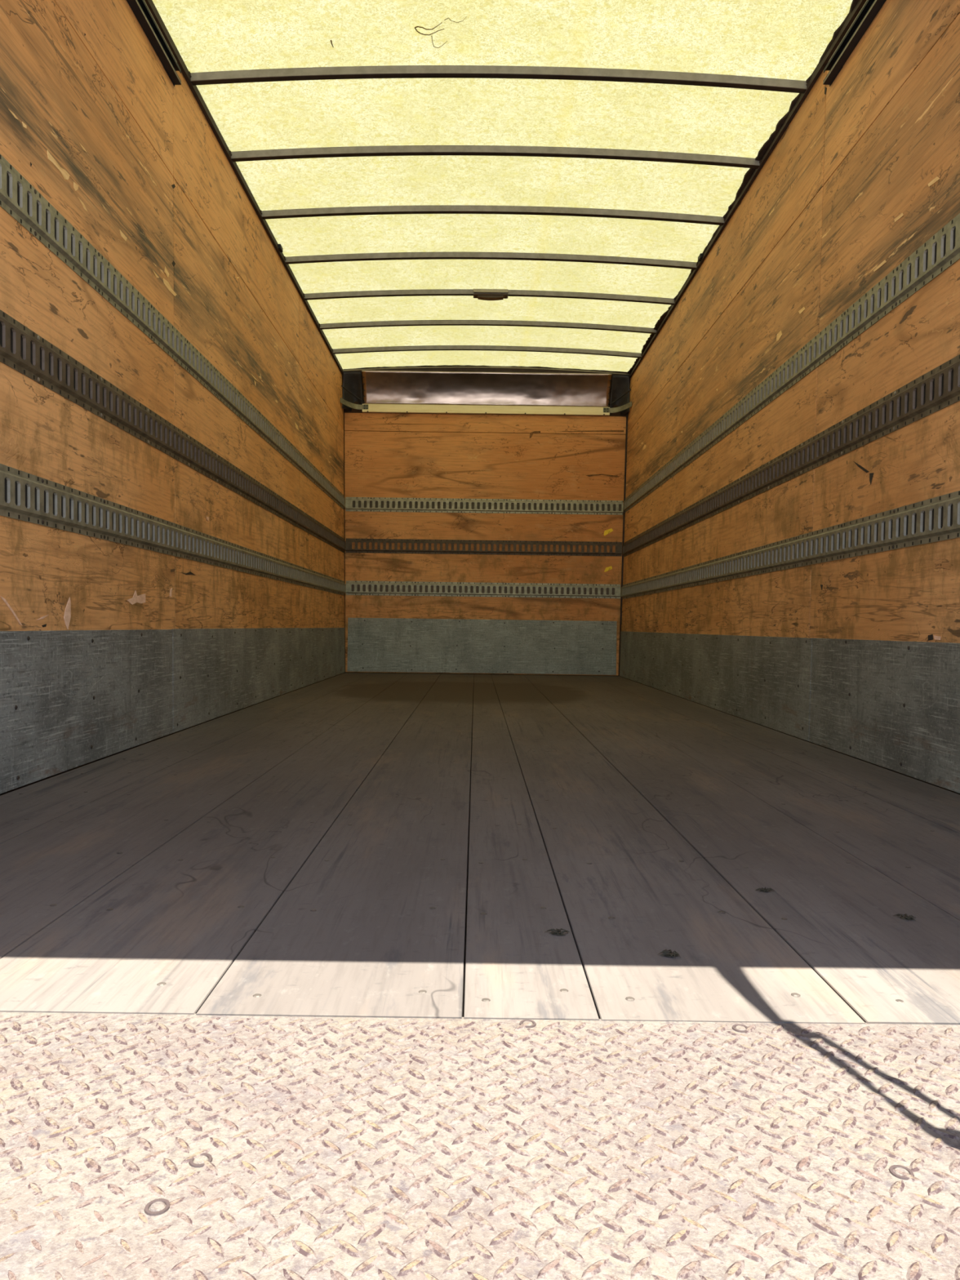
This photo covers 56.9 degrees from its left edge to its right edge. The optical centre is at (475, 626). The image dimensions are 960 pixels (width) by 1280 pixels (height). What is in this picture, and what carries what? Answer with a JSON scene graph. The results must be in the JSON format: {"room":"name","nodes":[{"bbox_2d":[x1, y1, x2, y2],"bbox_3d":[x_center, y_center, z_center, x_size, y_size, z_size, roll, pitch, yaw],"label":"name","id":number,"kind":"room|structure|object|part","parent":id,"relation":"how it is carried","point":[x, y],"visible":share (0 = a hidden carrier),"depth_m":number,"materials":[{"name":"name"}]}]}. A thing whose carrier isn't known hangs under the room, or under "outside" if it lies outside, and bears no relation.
{"room":"cargo space","nodes":[
{"label":"cargo space","id":0,"kind":"room"},
{"bbox_2d":[0,0,344,795],"bbox_3d":[-1.205,-0.858,4.172,0.116,2.777,7.504,1,0,0],"label":"wall","id":1,"kind":"structure","parent":0,"point":[91,117],"depth_m":3.12,"materials":[{"name":"brown wood"}]},
{"bbox_3d":[-1.175,-0.667,1.954,0.051,2.149,2.961,1,0,0],"label":"plywood panel","id":2,"kind":"part","parent":1,"relation":"part of","materials":[{"name":"brown wood"}]},
{"bbox_3d":[-1.181,-1.980,1.954,0.021,0.468,2.961,1,0,0],"label":"plywood panel","id":3,"kind":"part","parent":1,"relation":"part of","materials":[{"name":"brown wood"}]},
{"bbox_2d":[126,0,181,86],"bbox_3d":[-1.158,-2.134,1.960,0.032,0.065,2.980,1,0,0],"label":"door track","id":4,"kind":"object","parent":1,"relation":"attached to","point":[140,8],"visible":1,"depth_m":3.20,"materials":[{"name":"black metal"}]},
{"bbox_2d":[0,627,345,793],"bbox_3d":[-1.161,0.210,4.169,0.012,0.399,7.395,1,0,0],"label":"baseboard","id":5,"kind":"structure","parent":1,"relation":"attached to","point":[69,699],"depth_m":2.93,"materials":[{"name":"metal"}]},
{"bbox_3d":[-1.163,0.211,1.933,0.010,0.398,2.924,1,0,0],"label":"kick plate","id":6,"kind":"part","parent":5,"relation":"part of","materials":[{"name":"metal"}]},
{"bbox_3d":[-1.162,0.210,4.619,0.010,0.399,2.440,1,0,0],"label":"kick plate","id":7,"kind":"part","parent":5,"relation":"part of","materials":[{"name":"metal"}]},
{"bbox_3d":[-1.163,0.211,6.854,0.010,0.397,2.025,1,0,0],"label":"kick plate","id":8,"kind":"part","parent":5,"relation":"part of","materials":[{"name":"metal"}]},
{"bbox_2d":[0,154,345,510],"bbox_3d":[-1.163,-1.096,4.189,0.014,0.127,7.338,1,0,0],"label":"track","id":9,"kind":"object","parent":1,"relation":"attached to","point":[19,198],"visible":1,"depth_m":2.93,"materials":[{"name":"metal"}]},
{"bbox_2d":[0,309,345,552],"bbox_3d":[-1.162,-0.713,4.189,0.014,0.127,7.338,1,0,0],"label":"track","id":10,"kind":"object","parent":1,"relation":"attached to","point":[22,349],"visible":1,"depth_m":2.94,"materials":[{"name":"grey metal"}]},
{"bbox_2d":[0,463,345,595],"bbox_3d":[-1.160,-0.335,4.189,0.014,0.127,7.338,1,0,0],"label":"track","id":11,"kind":"object","parent":1,"relation":"attached to","point":[24,496],"visible":1,"depth_m":2.94,"materials":[{"name":"metal"}]},
{"bbox_3d":[-1.181,-1.980,4.661,0.021,0.468,2.442,1,0,0],"label":"plywood panel","id":12,"kind":"part","parent":1,"relation":"part of","materials":[{"name":"brown wood"}]},
{"bbox_3d":[-1.175,-0.667,4.661,0.051,2.149,2.442,1,0,0],"label":"plywood panel","id":13,"kind":"part","parent":1,"relation":"part of","materials":[{"name":"brown wood"}]},
{"bbox_2d":[144,0,343,373],"bbox_3d":[-1.189,-2.232,4.147,0.090,0.040,7.454,1,0,0],"label":"trim","id":14,"kind":"structure","parent":1,"relation":"attached to","point":[150,4],"depth_m":4.16,"materials":[{"name":"paint"}]},
{"bbox_3d":[-1.180,-1.980,6.879,0.022,0.468,1.982,1,0,0],"label":"plywood panel","id":15,"kind":"part","parent":1,"relation":"part of","materials":[{"name":"brown wood"}]},
{"bbox_3d":[-1.175,-0.667,6.879,0.051,2.149,1.982,1,0,0],"label":"plywood panel","id":16,"kind":"part","parent":1,"relation":"part of","materials":[{"name":"brown wood"}]},
{"bbox_2d":[342,364,629,374],"bbox_3d":[0.095,-2.248,7.755,2.518,0.062,0.053,1,0,0],"label":"trim","id":17,"kind":"structure","parent":1,"relation":"attached to","point":[469,368],"depth_m":7.76,"materials":[{"name":"paint"}]},
{"bbox_2d":[0,672,959,1024],"bbox_3d":[0.058,0.508,4.446,2.445,0.160,6.956,1,0,0],"label":"floor","id":18,"kind":"structure","parent":0,"point":[378,845],"depth_m":1.57,"materials":[{"name":"grey wood"}]},
{"bbox_2d":[545,928,569,936],"bbox_3d":[0.114,0.426,1.234,0.036,0.005,0.022,1,0,0],"label":"clump","id":19,"kind":"object","parent":18,"relation":"on","point":[557,931],"visible":1,"depth_m":1.23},
{"bbox_2d":[658,949,680,958],"bbox_3d":[0.255,0.428,1.157,0.030,0.005,0.021,1,0,27],"label":"clump","id":20,"kind":"object","parent":18,"relation":"on","point":[668,953],"visible":1,"depth_m":1.16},
{"bbox_2d":[755,887,773,892],"bbox_3d":[0.473,0.431,1.447,0.032,0.005,0.019,1,0,-17],"label":"clump","id":21,"kind":"object","parent":18,"relation":"on","point":[763,890],"visible":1,"depth_m":1.45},
{"bbox_2d":[893,913,915,920],"bbox_3d":[0.643,0.433,1.321,0.022,0.005,0.032,1,0,-34],"label":"clump","id":22,"kind":"object","parent":18,"relation":"on","point":[910,917],"visible":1,"depth_m":1.32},
{"bbox_2d":[0,1012,959,1279],"bbox_3d":[0.059,0.435,0.656,2.445,0.014,0.633,1,0,0],"label":"plate","id":23,"kind":"object","parent":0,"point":[133,1146],"visible":1,"depth_m":0.73,"materials":[{"name":"metal"}]},
{"bbox_2d":[343,377,626,677],"bbox_3d":[0.077,-0.897,7.909,2.641,2.850,0.071,1,0,0],"label":"wall","id":24,"kind":"structure","parent":0,"point":[387,455],"depth_m":7.88,"materials":[{"name":"brown wood"}]},
{"bbox_2d":[343,410,345,657],"bbox_3d":[-1.166,-0.753,7.871,0.044,2.330,0.006,1,0,0],"label":"trim","id":25,"kind":"structure","parent":24,"relation":"attached to","point":[344,411],"depth_m":7.87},
{"bbox_2d":[341,371,362,411],"bbox_3d":[-1.088,-2.077,7.823,0.176,0.325,0.182,1,0,0],"label":"corner casting","id":26,"kind":"object","parent":24,"relation":"attached to","point":[352,385],"visible":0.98,"depth_m":7.82,"materials":[{"name":"black metal"}]},
{"bbox_2d":[346,617,617,675],"bbox_3d":[0.058,0.179,7.871,2.390,0.478,0.006,1,0,0],"label":"baseboard","id":27,"kind":"structure","parent":24,"relation":"attached to","point":[374,644],"depth_m":7.87,"materials":[{"name":"metal"}]},
{"bbox_2d":[346,580,620,598],"bbox_3d":[0.068,-0.325,7.868,2.441,0.127,0.012,1,0,0],"label":"track","id":28,"kind":"object","parent":24,"relation":"attached to","point":[353,588],"visible":1,"depth_m":7.87,"materials":[{"name":"grey metal"}]},
{"bbox_2d":[345,538,622,555],"bbox_3d":[0.073,-0.701,7.868,2.454,0.127,0.012,1,0,0],"label":"track","id":29,"kind":"object","parent":24,"relation":"attached to","point":[352,545],"visible":1,"depth_m":7.87,"materials":[{"name":"black metal"}]},
{"bbox_2d":[345,497,623,515],"bbox_3d":[0.078,-1.069,7.868,2.468,0.127,0.012,1,0,0],"label":"track","id":30,"kind":"object","parent":24,"relation":"attached to","point":[352,504],"visible":1,"depth_m":7.87,"materials":[{"name":"grey metal"}]},
{"bbox_3d":[0.086,-1.803,7.881,2.508,0.158,0.013,1,0,0],"label":"plywood panel","id":31,"kind":"part","parent":24,"relation":"part of","materials":[{"name":"brown wood"}]},
{"bbox_2d":[362,404,609,415],"bbox_3d":[0.092,-1.921,7.859,2.195,0.074,0.029,1,0,0],"label":"rail","id":32,"kind":"object","parent":24,"relation":"attached to","point":[381,408],"visible":1,"depth_m":7.85,"materials":[{"name":"beige metal"}]},
{"bbox_2d":[340,397,368,409],"bbox_3d":[-1.082,-1.950,7.779,0.299,0.055,0.071,1,0,-42],"label":"bracket","id":33,"kind":"object","parent":32,"relation":"on","point":[344,402],"visible":1,"depth_m":7.83,"materials":[{"name":"beige metal"}]},
{"bbox_3d":[-0.973,-1.944,7.851,0.044,0.044,0.005,1,0,0],"label":"plate","id":34,"kind":"part","parent":33,"relation":"part of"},
{"bbox_2d":[603,401,631,413],"bbox_3d":[1.264,-1.919,7.779,0.299,0.055,0.071,1,0,42],"label":"bracket","id":35,"kind":"object","parent":32,"relation":"on","point":[623,407],"visible":1,"depth_m":7.83,"materials":[{"name":"beige metal"}]},
{"bbox_3d":[1.159,-1.916,7.851,0.052,0.044,0.005,1,0,0],"label":"plate","id":36,"kind":"part","parent":35,"relation":"part of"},
{"bbox_2d":[361,370,612,407],"bbox_3d":[0.097,-2.092,7.811,2.195,0.265,0.122,1,0,0],"label":"metal panel","id":37,"kind":"object","parent":24,"relation":"attached to","point":[379,387],"visible":1,"depth_m":7.83,"materials":[{"name":"silver metal"}]},
{"bbox_2d":[603,528,613,535],"bbox_3d":[1.182,-0.837,7.872,0.087,0.068,0.003,1,0,0],"label":"sticker","id":38,"kind":"object","parent":24,"relation":"attached to","point":[606,531],"visible":1,"depth_m":7.87,"materials":[{"name":"yellow paper"}]},
{"bbox_2d":[604,565,612,572],"bbox_3d":[1.180,-0.509,7.872,0.072,0.055,0.003,1,0,0],"label":"sticker","id":39,"kind":"object","parent":24,"relation":"attached to","point":[608,568],"visible":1,"depth_m":7.87,"materials":[{"name":"yellow paper"}]},
{"bbox_2d":[609,374,631,414],"bbox_3d":[1.278,-2.046,7.823,0.167,0.325,0.181,1,0,0],"label":"corner casting","id":40,"kind":"object","parent":24,"relation":"attached to","point":[620,384],"visible":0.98,"depth_m":7.82,"materials":[{"name":"black metal"}]},
{"bbox_2d":[620,413,627,624],"bbox_3d":[1.319,-0.956,7.864,0.043,1.880,0.019,1,0,0],"label":"trim","id":41,"kind":"structure","parent":24,"relation":"attached to","point":[626,413],"depth_m":7.85,"materials":[{"name":"paint"}]},
{"bbox_2d":[152,0,852,372],"bbox_3d":[0.095,-2.256,4.167,2.638,0.051,7.534,1,0,0],"label":"ceiling","id":42,"kind":"structure","parent":0,"point":[782,39],"depth_m":4.09,"materials":[{"name":"plastic"}]},
{"bbox_2d":[332,345,642,358],"bbox_3d":[0.095,-2.240,7.204,2.514,0.080,0.056,1,0,0],"label":"bow","id":43,"kind":"object","parent":42,"relation":"attached to","point":[417,348],"visible":1,"depth_m":7.19,"materials":[{"name":"metal"}]},
{"bbox_2d":[319,320,657,333],"bbox_3d":[0.095,-2.240,6.606,2.514,0.080,0.056,1,0,0],"label":"bow","id":44,"kind":"object","parent":42,"relation":"attached to","point":[405,322],"visible":1,"depth_m":6.59,"materials":[{"name":"metal"}]},
{"bbox_2d":[303,288,675,305],"bbox_3d":[0.095,-2.240,6.008,2.514,0.080,0.056,1,0,0],"label":"bow","id":45,"kind":"object","parent":42,"relation":"attached to","point":[426,291],"visible":1,"depth_m":5.99,"materials":[{"name":"metal"}]},
{"bbox_2d":[473,288,508,300],"bbox_3d":[0.102,-2.248,6.006,0.236,0.059,0.061,1,0,0],"label":"dome light","id":46,"kind":"object","parent":45,"relation":"attached to","point":[477,292],"visible":1,"depth_m":5.98,"materials":[{"name":"brown plastic"}]},
{"bbox_3d":[0.103,-2.265,5.984,0.236,0.024,0.015,1,0,0],"label":"mounting plate","id":47,"kind":"part","parent":46,"relation":"part of","materials":[{"name":"beige metal"}]},
{"bbox_2d":[284,251,697,269],"bbox_3d":[0.095,-2.240,5.410,2.514,0.080,0.056,1,0,0],"label":"bow","id":48,"kind":"object","parent":42,"relation":"attached to","point":[451,255],"visible":1,"depth_m":5.39,"materials":[{"name":"metal"}]},
{"bbox_2d":[260,204,725,226],"bbox_3d":[0.095,-2.240,4.812,2.514,0.080,0.056,1,0,0],"label":"bow","id":49,"kind":"object","parent":42,"relation":"attached to","point":[421,209],"visible":1,"depth_m":4.80,"materials":[{"name":"metal"}]},
{"bbox_2d":[230,145,761,168],"bbox_3d":[0.095,-2.240,4.214,2.514,0.080,0.056,1,0,0],"label":"bow","id":50,"kind":"object","parent":42,"relation":"attached to","point":[386,150],"visible":1,"depth_m":4.20,"materials":[{"name":"metal"}]},
{"bbox_2d":[188,65,808,93],"bbox_3d":[0.095,-2.240,3.616,2.514,0.080,0.056,1,0,0],"label":"bow","id":51,"kind":"object","parent":42,"relation":"attached to","point":[384,71],"visible":1,"depth_m":3.60,"materials":[{"name":"metal"}]},
{"bbox_2d":[621,0,959,794],"bbox_3d":[1.357,-0.824,4.172,0.116,2.777,7.504,1,0,0],"label":"wall","id":52,"kind":"structure","parent":0,"point":[865,171],"depth_m":3.37,"materials":[{"name":"brown wood"}]},
{"bbox_3d":[1.322,-0.634,6.879,0.051,2.149,1.982,1,0,0],"label":"plywood panel","id":53,"kind":"part","parent":52,"relation":"part of","materials":[{"name":"brown wood"}]},
{"bbox_3d":[1.363,-1.946,6.879,0.021,0.468,1.982,1,0,0],"label":"plywood panel","id":54,"kind":"part","parent":52,"relation":"part of","materials":[{"name":"brown wood"}]},
{"bbox_3d":[1.322,-0.634,4.661,0.051,2.149,2.442,1,0,0],"label":"plywood panel","id":55,"kind":"part","parent":52,"relation":"part of","materials":[{"name":"brown wood"}]},
{"bbox_2d":[627,0,866,377],"bbox_3d":[1.372,-2.199,4.147,0.102,0.042,7.454,1,0,0],"label":"trim","id":56,"kind":"structure","parent":52,"relation":"attached to","point":[768,147],"depth_m":4.10,"materials":[{"name":"paint"}]},
{"bbox_3d":[1.362,-1.946,4.661,0.022,0.468,2.442,1,0,0],"label":"plywood panel","id":57,"kind":"part","parent":52,"relation":"part of","materials":[{"name":"brown wood"}]},
{"bbox_2d":[619,631,959,793],"bbox_3d":[1.285,0.244,4.169,0.012,0.397,7.395,1,0,0],"label":"baseboard","id":58,"kind":"structure","parent":52,"relation":"attached to","point":[894,705],"depth_m":3.17,"materials":[{"name":"metal"}]},
{"bbox_3d":[1.287,0.244,6.854,0.010,0.397,2.025,1,0,0],"label":"kick plate","id":59,"kind":"part","parent":58,"relation":"part of","materials":[{"name":"metal"}]},
{"bbox_3d":[1.286,0.244,4.619,0.010,0.396,2.440,1,0,0],"label":"kick plate","id":60,"kind":"part","parent":58,"relation":"part of","materials":[{"name":"metal"}]},
{"bbox_3d":[1.287,0.244,1.933,0.010,0.397,2.924,1,0,0],"label":"kick plate","id":61,"kind":"part","parent":58,"relation":"part of","materials":[{"name":"metal"}]},
{"bbox_2d":[621,490,959,599],"bbox_3d":[1.298,-0.302,4.189,0.014,0.127,7.338,1,0,0],"label":"track","id":62,"kind":"object","parent":52,"relation":"attached to","point":[935,519],"visible":1,"depth_m":3.21,"materials":[{"name":"metal"}]},
{"bbox_2d":[622,354,959,556],"bbox_3d":[1.310,-0.675,4.189,0.014,0.127,7.338,1,0,0],"label":"track","id":63,"kind":"object","parent":52,"relation":"attached to","point":[938,388],"visible":1,"depth_m":3.23,"materials":[{"name":"grey metal"}]},
{"bbox_2d":[623,213,959,512],"bbox_3d":[1.322,-1.069,4.189,0.014,0.127,7.338,1,0,0],"label":"track","id":64,"kind":"object","parent":52,"relation":"attached to","point":[941,251],"visible":1,"depth_m":3.26,"materials":[{"name":"metal"}]},
{"bbox_2d":[822,0,886,86],"bbox_3d":[1.344,-2.101,1.933,0.032,0.065,2.926,1,0,0],"label":"door track","id":65,"kind":"object","parent":52,"relation":"attached to","point":[870,8],"visible":1,"depth_m":3.15,"materials":[{"name":"black metal"}]},
{"bbox_3d":[1.322,-0.634,1.954,0.050,2.149,2.961,1,0,0],"label":"plywood panel","id":66,"kind":"part","parent":52,"relation":"part of","materials":[{"name":"brown wood"}]},
{"bbox_3d":[1.363,-1.946,1.954,0.021,0.468,2.961,1,0,0],"label":"plywood panel","id":67,"kind":"part","parent":52,"relation":"part of","materials":[{"name":"brown wood"}]}
]}

